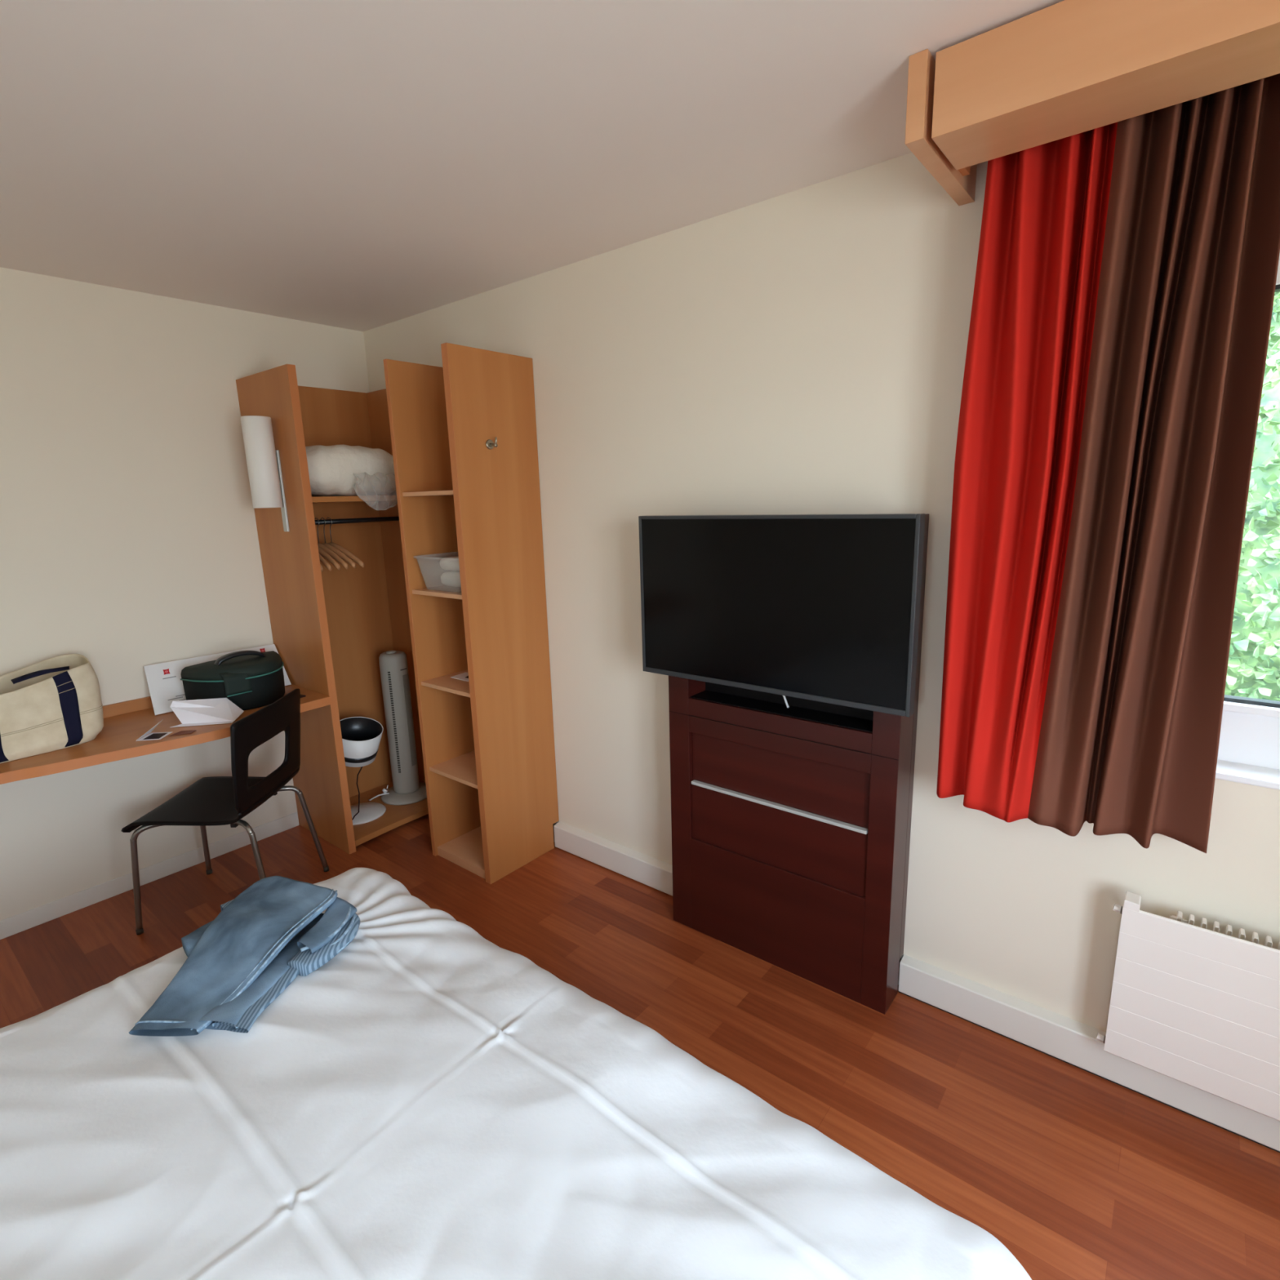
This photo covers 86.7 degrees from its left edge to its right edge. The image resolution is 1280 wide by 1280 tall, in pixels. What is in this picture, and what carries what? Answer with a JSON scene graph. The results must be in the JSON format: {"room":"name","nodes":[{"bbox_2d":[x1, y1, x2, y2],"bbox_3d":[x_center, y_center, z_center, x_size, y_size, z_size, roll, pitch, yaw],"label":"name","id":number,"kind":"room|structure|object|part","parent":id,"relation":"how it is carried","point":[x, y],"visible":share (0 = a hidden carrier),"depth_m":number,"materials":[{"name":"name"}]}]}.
{"room":"hotel room","nodes":[
{"label":"hotel room","id":0,"kind":"room"},
{"bbox_2d":[0,266,369,920],"bbox_3d":[-2.656,-0.060,2.450,0.250,2.500,3.700,8,15,38],"label":"wall","id":1,"kind":"structure","parent":0,"point":[129,540],"depth_m":2.83,"materials":[{"name":"beige paint"}]},
{"bbox_2d":[0,812,298,939],"bbox_3d":[-2.728,1.199,2.370,0.006,0.074,3.040,8,15,38],"label":"baseboard","id":2,"kind":"structure","parent":1,"relation":"attached to","point":[20,922],"depth_m":2.97,"materials":[{"name":"white paint"}]},
{"bbox_2d":[0,684,331,784],"bbox_3d":[-2.297,0.433,2.297,0.602,0.088,2.341,8,15,38],"label":"desk","id":3,"kind":"object","parent":1,"relation":"attached to","point":[125,722],"visible":0.55,"depth_m":2.57,"materials":[{"name":"brown wood"}]},
{"bbox_2d":[0,653,103,763],"bbox_3d":[-2.258,0.251,2.447,0.277,0.304,0.498,8,15,38],"label":"tote bag","id":4,"kind":"object","parent":3,"relation":"on","point":[54,704],"visible":1,"depth_m":2.45,"materials":[{"name":"beige fabric"}]},
{"bbox_2d":[135,719,173,741],"bbox_3d":[-1.845,0.341,2.591,0.085,0.042,0.127,-3,12,-6],"label":"photo card","id":5,"kind":"object","parent":3,"relation":"on","point":[155,735],"visible":1,"depth_m":2.57,"materials":[{"name":"white paper"}]},
{"bbox_3d":[-1.837,0.364,2.574,0.057,0.001,0.065,-3,12,-6],"label":"printed panel","id":6,"kind":"part","parent":5,"relation":"part of","materials":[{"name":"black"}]},
{"bbox_2d":[168,729,196,736],"bbox_3d":[-1.755,0.357,2.603,0.074,0.001,0.055,-3,12,-6],"label":"card","id":7,"kind":"object","parent":3,"relation":"on","point":[181,732],"visible":1,"depth_m":2.60,"materials":[{"name":"brown"}]},
{"bbox_2d":[169,697,244,727],"bbox_3d":[-1.750,0.275,2.751,0.234,0.100,0.146,-3,12,-8],"label":"folded paper","id":8,"kind":"object","parent":3,"relation":"on","point":[219,710],"visible":1,"depth_m":2.71,"materials":[{"name":"white paper"}]},
{"bbox_2d":[143,644,290,715],"bbox_3d":[-1.905,0.165,3.072,0.149,0.188,0.568,8,15,38],"label":"information board","id":9,"kind":"object","parent":3,"relation":"on","point":[165,685],"visible":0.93,"depth_m":2.93,"materials":[{"name":"white paper"}]},
{"bbox_2d":[180,650,284,710],"bbox_3d":[-1.720,0.166,2.950,0.253,0.230,0.412,8,15,38],"label":"bag","id":10,"kind":"object","parent":3,"relation":"on","point":[249,679],"visible":0.91,"depth_m":2.86,"materials":[{"name":"black fabric"}]},
{"bbox_3d":[-1.724,0.117,2.942,0.247,0.054,0.400,8,15,38],"label":"lid","id":11,"kind":"part","parent":10,"relation":"part of","materials":[{"name":"green fabric"}]},
{"bbox_3d":[-1.737,0.075,2.945,0.040,0.051,0.195,8,15,38],"label":"carry handle","id":12,"kind":"part","parent":10,"relation":"part of","materials":[{"name":"black plastic"}]},
{"bbox_2d":[0,0,1063,331],"bbox_3d":[-0.764,-1.089,0.649,5.200,0.150,4.200,8,15,38],"label":"ceiling","id":13,"kind":"structure","parent":0,"point":[356,165],"depth_m":1.62,"materials":[{"name":"white paint"}]},
{"bbox_2d":[0,813,1279,1279],"bbox_3d":[-0.689,1.488,1.193,5.200,0.120,4.200,8,15,38],"label":"floor","id":14,"kind":"structure","parent":0,"point":[1079,1174],"depth_m":1.97,"materials":[{"name":"brown wood"}]},
{"bbox_2d":[121,688,328,934],"bbox_3d":[-1.706,0.680,2.762,0.561,0.868,0.504,-2,12,1],"label":"desk chair","id":15,"kind":"object","parent":14,"relation":"on","point":[213,800],"visible":0.97,"depth_m":2.66,"materials":[{"name":"black"}]},
{"bbox_3d":[-1.834,0.915,2.677,0.316,0.431,0.049,-5,12,-18],"label":"leg","id":16,"kind":"part","parent":15,"relation":"part of","materials":[{"name":"silver metal"}]},
{"bbox_3d":[-1.832,0.850,2.982,0.317,0.431,0.050,3,13,19],"label":"leg","id":17,"kind":"part","parent":15,"relation":"part of","materials":[{"name":"silver metal"}]},
{"bbox_3d":[-1.551,0.909,2.667,0.279,0.432,0.038,3,13,22],"label":"leg","id":18,"kind":"part","parent":15,"relation":"part of","materials":[{"name":"silver metal"}]},
{"bbox_3d":[-1.549,0.842,2.984,0.279,0.432,0.038,-6,13,-20],"label":"leg","id":19,"kind":"part","parent":15,"relation":"part of","materials":[{"name":"silver metal"}]},
{"bbox_2d":[235,364,428,853],"bbox_3d":[-1.403,-0.140,3.399,0.510,2.194,0.655,8,15,38],"label":"wardrobe","id":20,"kind":"object","parent":14,"relation":"on","point":[331,630],"visible":0.59,"depth_m":3.38,"materials":[{"name":"brown wood"}]},
{"bbox_2d":[240,415,289,531],"bbox_3d":[-1.619,-0.709,2.929,0.115,0.483,0.126,8,15,38],"label":"wall lamp","id":21,"kind":"object","parent":20,"relation":"attached to","point":[263,460],"visible":1,"depth_m":2.88,"materials":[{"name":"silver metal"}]},
{"bbox_3d":[-1.623,-0.760,2.913,0.115,0.377,0.115,8,15,38],"label":"lamp shade","id":22,"kind":"part","parent":21,"relation":"part of","materials":[{"name":"white"}]},
{"bbox_3d":[-1.598,-0.085,3.165,0.506,2.194,0.035,8,15,38],"label":"panel","id":23,"kind":"part","parent":20,"relation":"part of","materials":[{"name":"brown wood"}]},
{"bbox_2d":[318,552,331,571],"bbox_3d":[-1.546,-0.445,3.144,0.410,0.233,0.020,8,15,39],"label":"hanger","id":24,"kind":"object","parent":20,"relation":"hanging from","point":[322,559],"visible":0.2,"depth_m":3.05,"materials":[{"name":"brown wood"}]},
{"bbox_2d":[317,546,340,570],"bbox_3d":[-1.528,-0.451,3.167,0.410,0.233,0.020,7,15,36],"label":"hanger","id":25,"kind":"object","parent":20,"relation":"hanging from","point":[321,551],"visible":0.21,"depth_m":3.10,"materials":[{"name":"brown wood"}]},
{"bbox_2d":[314,517,348,568],"bbox_3d":[-1.509,-0.456,3.189,0.410,0.233,0.020,7,14,34],"label":"hanger","id":26,"kind":"object","parent":20,"relation":"hanging from","point":[330,552],"visible":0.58,"depth_m":3.13,"materials":[{"name":"brown wood"}]},
{"bbox_2d":[320,517,355,568],"bbox_3d":[-1.490,-0.461,3.212,0.410,0.233,0.020,6,14,32],"label":"hanger","id":27,"kind":"object","parent":20,"relation":"hanging from","point":[340,553],"visible":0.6,"depth_m":3.16,"materials":[{"name":"brown wood"}]},
{"bbox_2d":[326,517,364,567],"bbox_3d":[-1.471,-0.467,3.235,0.410,0.233,0.020,5,14,29],"label":"hanger","id":28,"kind":"object","parent":20,"relation":"hanging from","point":[348,553],"visible":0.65,"depth_m":3.19,"materials":[{"name":"brown wood"}]},
{"bbox_3d":[-1.592,-0.167,3.554,0.018,2.194,0.593,8,15,38],"label":"panel","id":29,"kind":"part","parent":20,"relation":"part of","materials":[{"name":"brown wood"}]},
{"bbox_2d":[305,444,395,497],"bbox_3d":[-1.410,-0.808,3.242,0.418,0.237,0.552,8,15,38],"label":"pillow","id":30,"kind":"object","parent":20,"relation":"on","point":[335,470],"visible":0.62,"depth_m":3.08,"materials":[{"name":"beige fabric"}]},
{"bbox_2d":[311,495,397,502],"bbox_3d":[-1.414,-0.681,3.286,0.480,0.024,0.593,8,15,38],"label":"shelf","id":31,"kind":"object","parent":20,"relation":"attached to","point":[356,499],"depth_m":3.11,"materials":[{"name":"brown wood"}]},
{"bbox_3d":[-1.403,-0.581,3.301,0.023,0.023,0.591,8,15,38],"label":"hanging rail","id":32,"kind":"part","parent":20,"relation":"part of","materials":[{"name":"black plastic"}]},
{"bbox_2d":[339,716,386,825],"bbox_3d":[-1.435,0.656,3.439,0.306,0.511,0.258,8,15,38],"label":"desk lamp","id":33,"kind":"object","parent":20,"relation":"on","point":[361,735],"visible":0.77,"depth_m":3.45,"materials":[{"name":"white plastic"}]},
{"bbox_3d":[-1.431,0.749,3.432,0.036,0.304,0.110,8,15,38],"label":"power cord","id":34,"kind":"part","parent":33,"relation":"part of","materials":[{"name":"black plastic"}]},
{"bbox_3d":[-1.410,0.515,3.400,0.249,0.220,0.235,8,15,38],"label":"lamp shade","id":35,"kind":"part","parent":33,"relation":"part of","materials":[{"name":"white plastic"}]},
{"bbox_2d":[349,781,428,846],"bbox_3d":[-1.363,0.893,3.615,0.492,0.029,0.593,8,15,38],"label":"shelf","id":36,"kind":"object","parent":20,"relation":"attached to","point":[394,816],"depth_m":3.51,"materials":[{"name":"brown wood"}]},
{"bbox_3d":[-1.208,-0.196,3.639,0.506,2.194,0.027,8,15,38],"label":"panel","id":37,"kind":"part","parent":20,"relation":"part of","materials":[{"name":"brown wood"}]},
{"bbox_2d":[368,649,426,805],"bbox_3d":[-1.302,0.457,3.635,0.274,0.812,0.308,8,15,38],"label":"tower fan","id":38,"kind":"object","parent":20,"relation":"on","point":[406,788],"visible":0.98,"depth_m":3.60,"materials":[{"name":"grey plastic"}]},
{"bbox_3d":[-1.415,0.850,3.670,0.109,0.032,0.021,-5,12,-13],"label":"power cord","id":39,"kind":"part","parent":38,"relation":"part of","materials":[{"name":"white plastic"}]},
{"bbox_3d":[-1.308,0.062,3.563,0.048,0.011,0.048,8,15,38],"label":"control knob","id":40,"kind":"part","parent":38,"relation":"part of","materials":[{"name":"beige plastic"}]},
{"bbox_2d":[387,671,400,773],"bbox_3d":[-1.293,0.437,3.570,0.013,0.558,0.001,-1,12,4],"label":"vent","id":41,"kind":"object","parent":38,"relation":"attached to","point":[393,695],"depth_m":3.57,"materials":[{"name":"grey plastic"}]},
{"bbox_2d":[402,673,417,765],"bbox_3d":[-1.224,0.427,3.615,0.004,0.505,0.043,3,13,19],"label":"grille","id":42,"kind":"object","parent":38,"relation":"attached to","point":[408,724],"depth_m":3.61,"materials":[{"name":"grey plastic"}]},
{"bbox_2d":[383,342,559,884],"bbox_3d":[-0.693,-0.073,2.985,0.470,2.194,0.422,8,15,38],"label":"shelf unit","id":43,"kind":"object","parent":14,"relation":"on","point":[464,436],"visible":1,"depth_m":2.90,"materials":[{"name":"brown wood"}]},
{"bbox_3d":[-0.744,-0.623,2.870,0.366,0.017,0.353,8,15,38],"label":"shelf","id":44,"kind":"part","parent":43,"relation":"part of","materials":[{"name":"brown wood"}]},
{"bbox_3d":[-0.867,-0.097,3.122,0.023,2.194,0.418,8,15,38],"label":"panel","id":45,"kind":"part","parent":43,"relation":"part of","materials":[{"name":"brown wood"}]},
{"bbox_3d":[-0.733,-0.220,2.955,0.366,0.018,0.353,8,15,38],"label":"shelf","id":46,"kind":"part","parent":43,"relation":"part of","materials":[{"name":"brown wood"}]},
{"bbox_3d":[-0.721,0.181,3.040,0.366,0.017,0.353,8,15,38],"label":"shelf","id":47,"kind":"part","parent":43,"relation":"part of","materials":[{"name":"brown wood"}]},
{"bbox_3d":[-0.710,0.578,3.123,0.366,0.018,0.353,8,15,38],"label":"shelf","id":48,"kind":"part","parent":43,"relation":"part of","materials":[{"name":"brown wood"}]},
{"bbox_2d":[450,671,468,681],"bbox_3d":[-0.781,0.165,3.075,0.140,0.003,0.105,8,15,38],"label":"leaflet","id":49,"kind":"object","parent":43,"relation":"on","point":[464,676],"visible":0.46,"depth_m":3.06,"materials":[{"name":"white paper"}]},
{"bbox_3d":[-0.698,0.980,3.208,0.366,0.042,0.353,8,15,38],"label":"shelf","id":50,"kind":"part","parent":43,"relation":"part of","materials":[{"name":"brown wood"}]},
{"bbox_3d":[-0.558,-0.055,2.879,0.035,2.194,0.420,8,15,38],"label":"panel","id":51,"kind":"part","parent":43,"relation":"part of","materials":[{"name":"brown wood"}]},
{"bbox_3d":[-0.758,-0.297,2.926,0.322,0.144,0.298,8,15,38],"label":"storage box","id":52,"kind":"object","parent":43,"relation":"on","visible":0},
{"bbox_2d":[440,570,461,586],"bbox_3d":[-0.761,-0.264,2.928,0.200,0.068,0.125,8,15,38],"label":"rolled towel","id":53,"kind":"object","parent":52,"relation":"in","point":[452,578],"visible":0.38,"depth_m":2.89,"materials":[{"name":"white fabric"}]},
{"bbox_2d":[440,556,459,570],"bbox_3d":[-0.763,-0.328,2.914,0.210,0.060,0.110,8,15,38],"label":"rolled towel","id":54,"kind":"object","parent":53,"relation":"on","point":[451,563],"visible":0.39,"depth_m":2.89,"materials":[{"name":"white fabric"}]},
{"bbox_2d":[0,867,1031,1279],"bbox_3d":[-0.763,1.206,0.868,2.008,0.532,2.114,8,15,38],"label":"duvet","id":55,"kind":"object","parent":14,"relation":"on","point":[430,1100],"visible":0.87,"depth_m":1.18,"materials":[{"name":"white fabric"}]},
{"bbox_2d":[128,875,359,1035],"bbox_3d":[-0.955,0.749,1.637,0.406,0.076,0.497,2,13,18],"label":"jeans","id":56,"kind":"object","parent":55,"relation":"on","point":[238,962],"visible":1,"depth_m":1.61,"materials":[{"name":"fabric"}]},
{"bbox_3d":[-0.864,0.775,1.619,0.093,0.024,0.389,1,12,10],"label":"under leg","id":57,"kind":"part","parent":56,"relation":"part of","materials":[{"name":"fabric"}]},
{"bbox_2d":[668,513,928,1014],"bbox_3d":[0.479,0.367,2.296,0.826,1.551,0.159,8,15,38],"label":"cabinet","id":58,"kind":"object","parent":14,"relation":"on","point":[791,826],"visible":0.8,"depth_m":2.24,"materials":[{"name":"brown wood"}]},
{"bbox_2d":[638,513,924,717],"bbox_3d":[0.400,-0.081,2.147,0.939,0.622,0.099,8,15,38],"label":"television","id":59,"kind":"object","parent":58,"relation":"on","point":[825,608],"visible":1,"depth_m":2.04,"materials":[{"name":"grey plastic"}]},
{"bbox_2d":[363,152,1279,1031],"bbox_3d":[0.510,-0.146,2.422,5.200,2.500,0.250,8,15,38],"label":"wall","id":60,"kind":"structure","parent":0,"point":[802,351],"depth_m":2.13,"materials":[{"name":"beige paint"}]},
{"bbox_2d":[553,821,1279,1152],"bbox_3d":[0.945,1.109,2.168,3.436,0.117,0.039,8,15,38],"label":"baseboard","id":61,"kind":"structure","parent":60,"relation":"attached to","point":[1075,1042],"depth_m":2.00,"materials":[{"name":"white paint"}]},
{"bbox_2d":[905,0,1279,205],"bbox_3d":[1.393,-1.070,1.030,1.798,0.166,0.426,8,15,38],"label":"pelmet","id":62,"kind":"object","parent":60,"relation":"attached to","point":[1064,68],"visible":1,"depth_m":1.27,"materials":[{"name":"brown wood"}]},
{"bbox_2d":[936,73,1279,853],"bbox_3d":[1.053,-0.342,1.583,0.602,1.670,0.178,5,14,29],"label":"window curtain","id":63,"kind":"object","parent":62,"relation":"hanging from","point":[1126,270],"visible":0.96,"depth_m":1.57,"materials":[{"name":"red fabric"}]},
{"bbox_3d":[0.931,-0.358,1.688,0.289,1.665,0.144,8,15,38],"label":"red panel","id":64,"kind":"part","parent":63,"relation":"part of","materials":[{"name":"red fabric"}]},
{"bbox_2d":[1096,891,1279,1121],"bbox_3d":[1.656,0.925,1.498,1.042,0.453,0.099,8,15,38],"label":"radiator","id":65,"kind":"object","parent":60,"relation":"attached to","point":[1198,1007],"visible":1,"depth_m":1.66,"materials":[{"name":"white metal"}]},
{"bbox_2d":[1215,253,1279,790],"bbox_3d":[1.678,-0.248,1.369,1.200,1.232,0.172,8,15,38],"label":"window","id":66,"kind":"structure","parent":60,"relation":"in","point":[1249,750],"depth_m":1.65,"materials":[{"name":"white plastic"}]},
{"bbox_3d":[1.673,0.352,1.467,1.200,0.018,0.102,8,15,38],"label":"sill","id":67,"kind":"part","parent":66,"relation":"part of","materials":[{"name":"white plastic"}]},
{"label":"outside","id":68,"kind":"structure","parent":0,"visible":0},
{"bbox_3d":[5.492,1.182,4.654,22.000,0.100,8.600,8,15,38],"label":"ground","id":69,"kind":"structure","parent":68,"visible":0},
{"bbox_2d":[1224,291,1279,701],"bbox_3d":[3.111,-0.638,3.767,11.083,4.164,1.168,8,15,38],"label":"foliage","id":70,"kind":"object","parent":69,"relation":"on","point":[1253,671],"visible":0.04,"depth_m":3.54,"materials":[{"name":"green plant"}]}
]}

